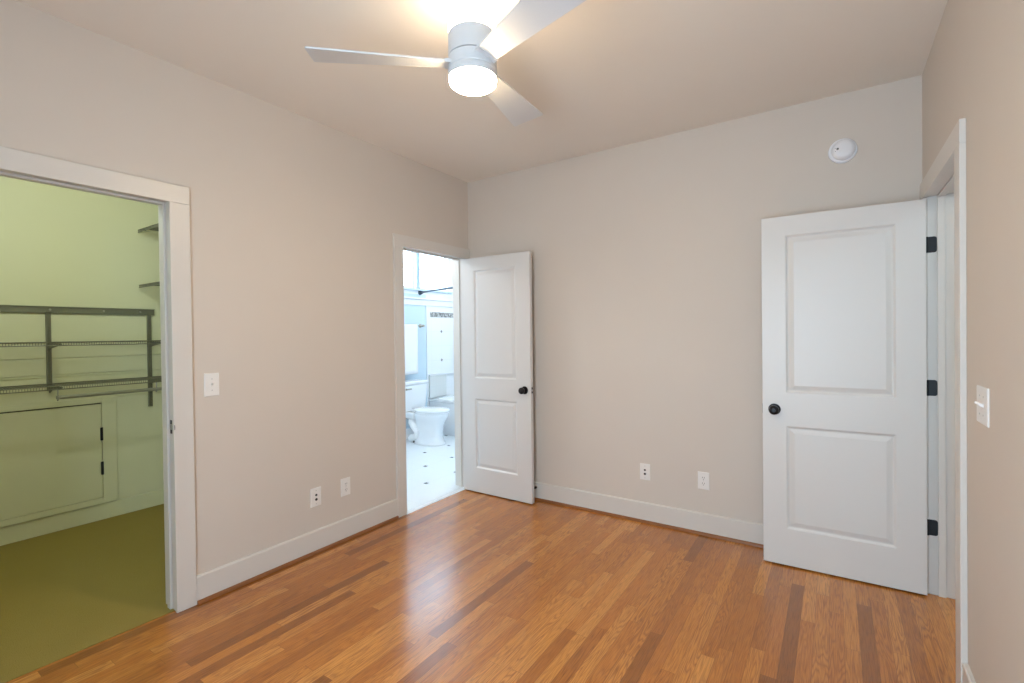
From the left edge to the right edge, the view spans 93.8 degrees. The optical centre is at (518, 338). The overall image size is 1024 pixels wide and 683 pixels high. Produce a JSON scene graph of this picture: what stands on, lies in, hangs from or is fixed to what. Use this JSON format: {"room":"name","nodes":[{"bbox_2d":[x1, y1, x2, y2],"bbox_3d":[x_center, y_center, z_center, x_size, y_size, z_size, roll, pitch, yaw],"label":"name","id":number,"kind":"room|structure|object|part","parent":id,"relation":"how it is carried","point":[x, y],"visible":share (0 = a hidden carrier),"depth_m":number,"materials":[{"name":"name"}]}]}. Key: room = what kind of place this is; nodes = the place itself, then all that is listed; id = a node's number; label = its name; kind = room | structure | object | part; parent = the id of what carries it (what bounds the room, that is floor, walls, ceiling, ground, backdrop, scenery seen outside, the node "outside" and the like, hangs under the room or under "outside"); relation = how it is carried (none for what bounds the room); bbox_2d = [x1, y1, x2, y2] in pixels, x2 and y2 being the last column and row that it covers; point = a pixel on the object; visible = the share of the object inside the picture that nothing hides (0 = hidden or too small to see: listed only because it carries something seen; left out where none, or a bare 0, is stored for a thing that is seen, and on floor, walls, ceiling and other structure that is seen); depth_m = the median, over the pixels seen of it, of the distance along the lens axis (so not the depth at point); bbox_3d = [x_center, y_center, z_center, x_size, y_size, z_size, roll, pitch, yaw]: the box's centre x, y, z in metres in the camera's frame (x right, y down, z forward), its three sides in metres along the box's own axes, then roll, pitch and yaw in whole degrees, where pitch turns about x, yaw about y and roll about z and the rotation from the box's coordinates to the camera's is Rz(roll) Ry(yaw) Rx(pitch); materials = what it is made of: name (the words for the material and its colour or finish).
{"room":"empty bedroom","nodes":[
{"label":"empty bedroom","id":0,"kind":"room"},
{"bbox_2d":[0,176,160,395],"bbox_3d":[-3.584,0.041,3.140,0.100,2.800,2.610,0,1,33],"label":"wall","id":1,"kind":"structure","parent":0,"point":[60,247],"depth_m":3.53,"materials":[{"name":"green paint"}]},
{"bbox_2d":[0,313,163,520],"bbox_3d":[-3.520,0.546,3.131,0.012,1.432,2.450,0,1,33],"label":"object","id":2,"kind":"structure","parent":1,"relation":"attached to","point":[139,426],"depth_m":3.67,"materials":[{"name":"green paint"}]},
{"bbox_2d":[0,396,117,526],"bbox_3d":[-3.435,0.855,3.226,0.023,0.803,1.173,0,1,33],"label":"access hatch","id":3,"kind":"object","parent":2,"relation":"attached to","point":[53,455],"visible":1,"depth_m":3.43,"materials":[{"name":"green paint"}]},
{"bbox_2d":[0,305,161,406],"bbox_3d":[-3.299,0.167,3.180,0.307,0.789,2.091,0,1,33],"label":"wire shelving","id":4,"kind":"object","parent":2,"relation":"attached to","point":[47,310],"visible":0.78,"depth_m":3.42,"materials":[{"name":"grey metal"}]},
{"bbox_3d":[-3.301,0.038,3.179,0.300,0.030,2.091,0,1,33],"label":"wire shelf","id":5,"kind":"part","parent":4,"relation":"part of","materials":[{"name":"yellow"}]},
{"bbox_3d":[-3.297,0.333,3.181,0.300,0.030,2.091,0,1,33],"label":"wire shelf","id":6,"kind":"part","parent":4,"relation":"part of","materials":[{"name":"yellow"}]},
{"bbox_3d":[-2.862,0.391,3.603,0.025,0.025,0.903,0,1,33],"label":"hanging rod","id":7,"kind":"part","parent":4,"relation":"part of","materials":[{"name":"silver metal"}]},
{"bbox_2d":[0,489,163,545],"bbox_3d":[-3.510,1.326,3.138,0.014,0.128,2.450,0,1,33],"label":"baseboard","id":8,"kind":"structure","parent":1,"relation":"attached to","point":[21,531],"depth_m":3.53,"materials":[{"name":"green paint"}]},
{"bbox_2d":[0,0,467,574],"bbox_3d":[-1.663,-0.056,2.617,0.115,2.857,4.480,0,1,33],"label":"wall","id":9,"kind":"structure","parent":0,"point":[294,218],"depth_m":2.77,"materials":[{"name":"beige paint"}]},
{"bbox_2d":[0,146,196,612],"bbox_3d":[-1.992,0.308,2.104,0.150,2.146,0.951,0,1,33],"label":"door frame","id":10,"kind":"structure","parent":9,"relation":"attached to","point":[12,160],"depth_m":2.41,"materials":[{"name":"white paint"}]},
{"bbox_2d":[204,373,218,396],"bbox_3d":[-1.627,0.245,2.548,0.019,0.122,0.072,0,1,33],"label":"light switch","id":11,"kind":"object","parent":9,"relation":"attached to","point":[211,380],"visible":1,"depth_m":2.55,"materials":[{"name":"white plastic"}]},
{"bbox_2d":[197,499,397,600],"bbox_3d":[-1.292,1.292,3.050,0.016,0.144,1.367,0,1,33],"label":"baseboard","id":12,"kind":"structure","parent":9,"relation":"attached to","point":[215,580],"depth_m":2.89,"materials":[{"name":"white paint"}]},
{"bbox_2d":[197,516,398,604],"bbox_3d":[-1.280,1.354,3.042,0.013,0.019,1.363,0,1,33],"label":"trim","id":13,"kind":"structure","parent":9,"relation":"attached to","point":[208,598],"depth_m":2.88,"materials":[{"name":"brown wood"}]},
{"bbox_2d":[310,486,320,507],"bbox_3d":[-1.291,1.012,3.059,0.011,0.118,0.074,0,1,33],"label":"jack plate","id":14,"kind":"object","parent":9,"relation":"attached to","point":[315,493],"visible":1,"depth_m":3.06,"materials":[{"name":"white plastic"}]},
{"bbox_2d":[341,477,349,496],"bbox_3d":[-1.170,1.003,3.246,0.008,0.118,0.074,0,1,33],"label":"wall outlet","id":15,"kind":"object","parent":9,"relation":"attached to","point":[345,483],"visible":1,"depth_m":3.24,"materials":[{"name":"white plastic"}]},
{"bbox_2d":[393,233,469,516],"bbox_3d":[-0.734,0.275,4.019,0.147,2.146,0.896,0,1,33],"label":"door frame","id":16,"kind":"structure","parent":9,"relation":"attached to","point":[400,241],"depth_m":3.68,"materials":[{"name":"white paint"}]},
{"bbox_2d":[461,251,536,503],"bbox_3d":[-0.193,0.316,4.057,0.729,2.030,0.164,0,1,34],"label":"door","id":17,"kind":"structure","parent":16,"relation":"attached to","point":[497,345],"depth_m":4.02,"materials":[{"name":"white paint"}]},
{"bbox_3d":[0.032,0.418,3.846,0.065,0.065,0.064,0,1,34],"label":"knob","id":18,"kind":"part","parent":17,"relation":"part of","materials":[{"name":"black metal"}]},
{"bbox_2d":[404,252,452,428],"bbox_3d":[-1.923,-0.006,5.866,0.120,2.800,3.850,0,1,33],"label":"wall","id":19,"kind":"structure","parent":0,"point":[413,314],"depth_m":6.62,"materials":[{"name":"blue paint"}]},
{"bbox_2d":[404,252,413,287],"bbox_3d":[-1.651,-0.979,6.297,0.050,0.610,0.698,0,1,33],"label":"window","id":20,"kind":"structure","parent":19,"relation":"in","point":[411,261],"depth_m":6.56,"materials":[{"name":"white paint"}]},
{"bbox_2d":[406,428,413,438],"bbox_3d":[-2.064,1.282,5.519,0.014,0.126,2.878,0,1,33],"label":"baseboard","id":21,"kind":"structure","parent":19,"relation":"attached to","point":[409,431],"depth_m":6.41,"materials":[{"name":"white paint"}]},
{"bbox_2d":[416,253,419,288],"bbox_3d":[-1.392,-0.985,6.584,0.048,0.610,0.059,0,1,33],"label":"window post","id":22,"kind":"object","parent":19,"relation":"attached to","point":[417,254],"visible":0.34,"depth_m":6.56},
{"bbox_2d":[404,296,452,306],"bbox_3d":[-1.862,-0.496,5.817,0.040,0.104,3.650,0,1,33],"label":"trim","id":23,"kind":"structure","parent":19,"relation":"attached to","point":[407,300],"depth_m":6.71,"materials":[{"name":"white paint"}]},
{"bbox_2d":[404,287,452,293],"bbox_3d":[-1.392,-0.668,6.528,0.045,0.022,1.500,0,1,33],"label":"window sill","id":24,"kind":"structure","parent":19,"relation":"attached to","point":[405,288],"depth_m":6.62,"materials":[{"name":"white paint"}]},
{"bbox_2d":[420,256,445,290],"bbox_3d":[-1.263,-0.989,6.887,0.050,0.610,0.580,0,1,33],"label":"window","id":25,"kind":"structure","parent":19,"relation":"in","point":[443,270],"depth_m":7.09,"materials":[{"name":"white paint"}]},
{"bbox_2d":[418,287,452,294],"bbox_3d":[-0.618,-0.639,6.042,1.873,0.072,0.218,0,1,33],"label":"shower rod","id":26,"kind":"object","parent":19,"relation":"attached to","point":[419,292],"visible":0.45,"depth_m":6.33,"materials":[{"name":"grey metal"}]},
{"bbox_3d":[-0.623,-0.643,6.031,1.860,0.034,0.194,0,1,33],"label":"rod","id":27,"kind":"part","parent":26,"relation":"part of","materials":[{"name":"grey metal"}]},
{"bbox_3d":[-1.497,-0.171,6.339,0.074,0.051,0.667,0,1,33],"label":"towel bar","id":28,"kind":"object","parent":19,"relation":"attached to","visible":0},
{"bbox_2d":[404,324,417,374],"bbox_3d":[-1.498,0.142,6.286,0.048,0.666,0.457,0,1,33],"label":"hand towel","id":29,"kind":"object","parent":28,"relation":"hanging from","point":[411,330],"visible":0.5,"depth_m":6.37,"materials":[{"name":"white fabric"}]},
{"bbox_2d":[426,295,453,398],"bbox_3d":[-1.100,0.377,7.114,0.120,1.990,0.870,0,1,33],"label":"tiled wall","id":30,"kind":"structure","parent":0,"point":[440,329],"depth_m":6.98,"materials":[{"name":"white tile"}]},
{"bbox_2d":[426,306,428,406],"bbox_3d":[-1.277,0.434,6.724,0.012,1.788,0.026,0,1,33],"label":"trim","id":31,"kind":"structure","parent":30,"relation":"attached to","point":[426,306],"depth_m":6.72,"materials":[{"name":"white paint"}]},
{"bbox_2d":[429,374,446,396],"bbox_3d":[-1.162,0.675,6.880,0.030,0.300,0.342,0,1,33],"label":"tile panel","id":32,"kind":"object","parent":30,"relation":"attached to","point":[437,384],"visible":1,"depth_m":6.86,"materials":[{"name":"white tile"}]},
{"bbox_2d":[430,312,452,317],"bbox_3d":[-1.063,-0.345,7.062,0.006,0.070,0.675,0,1,33],"label":"tile strip","id":33,"kind":"object","parent":30,"relation":"attached to","point":[432,314],"visible":0.64,"depth_m":6.97,"materials":[{"name":"grey tile"}]},
{"bbox_2d":[429,372,453,375],"bbox_3d":[-1.054,0.511,7.035,0.042,0.022,0.736,0,1,33],"label":"tile ledge","id":34,"kind":"object","parent":30,"relation":"attached to","point":[447,372],"visible":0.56,"depth_m":6.91,"materials":[{"name":"white paint"}]},
{"bbox_2d":[0,435,955,682],"bbox_3d":[0.144,1.372,2.813,6.677,0.054,6.520,0,1,33],"label":"floor","id":35,"kind":"structure","parent":0,"point":[465,586],"depth_m":2.38,"materials":[{"name":"brown wood"}]},
{"bbox_2d":[405,379,449,445],"bbox_3d":[-1.188,0.940,6.129,0.728,0.777,0.464,0,1,33],"label":"toilet","id":36,"kind":"object","parent":35,"relation":"on","point":[427,423],"visible":0.91,"depth_m":6.03,"materials":[{"name":"white ceramic"}]},
{"bbox_3d":[-1.410,0.766,6.272,0.189,0.343,0.440,0,1,33],"label":"tank","id":37,"kind":"part","parent":36,"relation":"part of","materials":[{"name":"white ceramic"}]},
{"bbox_3d":[-1.411,0.573,6.269,0.206,0.040,0.464,0,1,33],"label":"tank lid","id":38,"kind":"part","parent":36,"relation":"part of","materials":[{"name":"white ceramic"}]},
{"bbox_3d":[-1.124,1.132,6.090,0.568,0.392,0.364,0,1,33],"label":"bowl","id":39,"kind":"part","parent":36,"relation":"part of","materials":[{"name":"white ceramic"}]},
{"bbox_3d":[-1.086,0.924,6.062,0.484,0.020,0.374,0,1,33],"label":"seat","id":40,"kind":"part","parent":36,"relation":"part of","materials":[{"name":"white ceramic"}]},
{"bbox_3d":[-1.089,0.897,6.063,0.486,0.030,0.376,0,1,33],"label":"lid","id":41,"kind":"part","parent":36,"relation":"part of","materials":[{"name":"white ceramic"}]},
{"bbox_2d":[407,487,464,513],"bbox_3d":[-0.672,1.371,4.004,0.044,0.053,0.737,0,1,33],"label":"threshold","id":42,"kind":"object","parent":35,"relation":"on","point":[461,489],"visible":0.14,"depth_m":3.97,"materials":[{"name":"white paint"}]},
{"bbox_2d":[429,395,454,435],"bbox_3d":[-0.352,1.079,6.582,1.700,0.470,0.742,0,1,33],"label":"bathtub","id":43,"kind":"object","parent":35,"relation":"on","point":[447,401],"visible":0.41,"depth_m":6.57,"materials":[{"name":"white ceramic"}]},
{"bbox_2d":[16,0,947,181],"bbox_3d":[-0.304,-1.442,1.700,3.177,0.100,4.250,0,1,33],"label":"ceiling","id":44,"kind":"structure","parent":0,"point":[604,74],"depth_m":2.42,"materials":[{"name":"paint"}]},
{"bbox_2d":[305,0,585,126],"bbox_3d":[-0.104,-1.214,2.003,1.154,0.367,1.114,0,1,33],"label":"ceiling fan","id":45,"kind":"object","parent":44,"relation":"hanging from","point":[475,43],"visible":1,"depth_m":1.87,"materials":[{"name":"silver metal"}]},
{"bbox_3d":[-0.558,-1.114,1.922,0.529,0.043,0.163,-1,1,-11],"label":"blade","id":46,"kind":"part","parent":45,"relation":"part of","materials":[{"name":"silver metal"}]},
{"bbox_3d":[-0.309,-1.115,1.941,0.085,0.034,0.095,-1,1,-8],"label":"blade arm","id":47,"kind":"part","parent":45,"relation":"part of","materials":[{"name":"silver metal"}]},
{"bbox_3d":[-0.189,-1.267,1.956,0.195,0.068,0.195,0,1,33],"label":"lamp shade","id":48,"kind":"part","parent":45,"relation":"part of","materials":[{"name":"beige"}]},
{"bbox_3d":[-0.187,-1.044,1.958,0.193,0.029,0.193,0,1,33],"label":"lamp shade","id":49,"kind":"part","parent":45,"relation":"part of","materials":[{"name":"white glass"}]},
{"bbox_3d":[-0.113,-1.116,1.861,0.095,0.034,0.085,-1,1,-38],"label":"blade arm","id":50,"kind":"part","parent":45,"relation":"part of","materials":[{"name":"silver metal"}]},
{"bbox_3d":[-0.034,-1.145,2.296,0.163,0.062,0.530,-1,1,19],"label":"blade","id":51,"kind":"part","parent":45,"relation":"part of","materials":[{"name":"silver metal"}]},
{"bbox_3d":[0.029,-1.116,1.655,0.163,0.043,0.529,-1,1,-41],"label":"blade","id":52,"kind":"part","parent":45,"relation":"part of","materials":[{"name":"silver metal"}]},
{"bbox_2d":[467,75,921,523],"bbox_3d":[0.959,-0.097,3.505,3.292,2.857,0.115,0,1,33],"label":"wall","id":53,"kind":"structure","parent":0,"point":[646,260],"depth_m":3.36,"materials":[{"name":"beige paint"}]},
{"bbox_2d":[640,463,649,480],"bbox_3d":[0.917,0.967,3.476,0.074,0.118,0.011,0,1,33],"label":"jack plate","id":54,"kind":"object","parent":53,"relation":"attached to","point":[644,468],"visible":1,"depth_m":3.47,"materials":[{"name":"white plastic"}]},
{"bbox_2d":[534,481,763,544],"bbox_3d":[0.891,1.261,3.495,3.136,0.144,0.016,0,1,33],"label":"baseboard","id":55,"kind":"structure","parent":53,"relation":"attached to","point":[748,531],"depth_m":3.42,"materials":[{"name":"white paint"}]},
{"bbox_2d":[534,497,763,547],"bbox_3d":[0.884,1.324,3.483,3.127,0.019,0.013,0,1,33],"label":"trim","id":56,"kind":"structure","parent":53,"relation":"attached to","point":[535,498],"depth_m":3.41,"materials":[{"name":"brown wood"}]},
{"bbox_2d":[698,471,708,489],"bbox_3d":[1.256,0.966,3.255,0.074,0.118,0.008,0,1,33],"label":"wall outlet","id":57,"kind":"object","parent":53,"relation":"attached to","point":[703,477],"visible":1,"depth_m":3.25,"materials":[{"name":"white plastic"}]},
{"bbox_2d":[828,138,856,163],"bbox_3d":[1.883,-1.095,2.785,0.142,0.142,0.043,0,1,33],"label":"smoke detector","id":58,"kind":"object","parent":53,"relation":"attached to","point":[843,150],"visible":1,"depth_m":2.77,"materials":[{"name":"white plastic"}]},
{"bbox_2d":[922,0,1023,682],"bbox_3d":[1.056,-0.071,0.760,0.115,2.857,4.365,0,1,33],"label":"wall","id":59,"kind":"structure","parent":0,"point":[973,71],"depth_m":1.48,"materials":[{"name":"beige paint"}]},
{"bbox_2d":[761,199,937,594],"bbox_3d":[1.799,0.305,2.653,0.803,2.030,0.167,0,1,32],"label":"door","id":60,"kind":"structure","parent":59,"relation":"in","point":[846,387],"depth_m":2.63,"materials":[{"name":"white paint"}]},
{"bbox_3d":[1.488,0.414,2.792,0.065,0.065,0.064,0,1,32],"label":"knob","id":61,"kind":"part","parent":60,"relation":"part of","materials":[{"name":"black metal"}]},
{"bbox_2d":[920,118,967,682],"bbox_3d":[1.947,0.260,2.130,0.135,2.146,0.958,0,1,33],"label":"door frame","id":62,"kind":"structure","parent":59,"relation":"attached to","point":[940,202],"depth_m":2.44,"materials":[{"name":"white paint"}]},
{"bbox_2d":[962,662,975,682],"bbox_3d":[0.771,1.292,0.435,0.016,0.144,3.197,0,1,33],"label":"baseboard","id":63,"kind":"structure","parent":59,"relation":"attached to","point":[967,677],"depth_m":1.73,"materials":[{"name":"white paint"}]},
{"bbox_2d":[974,385,988,427],"bbox_3d":[1.508,0.218,1.567,0.019,0.122,0.135,0,1,33],"label":"light switch","id":64,"kind":"object","parent":59,"relation":"attached to","point":[982,402],"visible":1,"depth_m":1.54,"materials":[{"name":"white plastic"}]},
{"bbox_3d":[-2.096,0.017,3.687,1.785,2.800,0.060,0,1,33],"label":"wall","id":65,"kind":"structure","parent":0,"visible":0},
{"bbox_2d":[138,223,158,233],"bbox_3d":[-2.386,-0.841,3.614,1.355,0.074,0.356,0,1,33],"label":"closet shelf","id":66,"kind":"object","parent":65,"relation":"attached to","point":[154,228],"visible":0.17,"depth_m":3.79,"materials":[{"name":"grey metal"}]},
{"bbox_2d":[139,281,159,287],"bbox_3d":[-2.381,-0.401,3.619,1.355,0.074,0.356,0,1,33],"label":"closet shelf","id":67,"kind":"object","parent":65,"relation":"attached to","point":[154,284],"visible":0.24,"depth_m":3.77,"materials":[{"name":"grey metal"}]}
]}

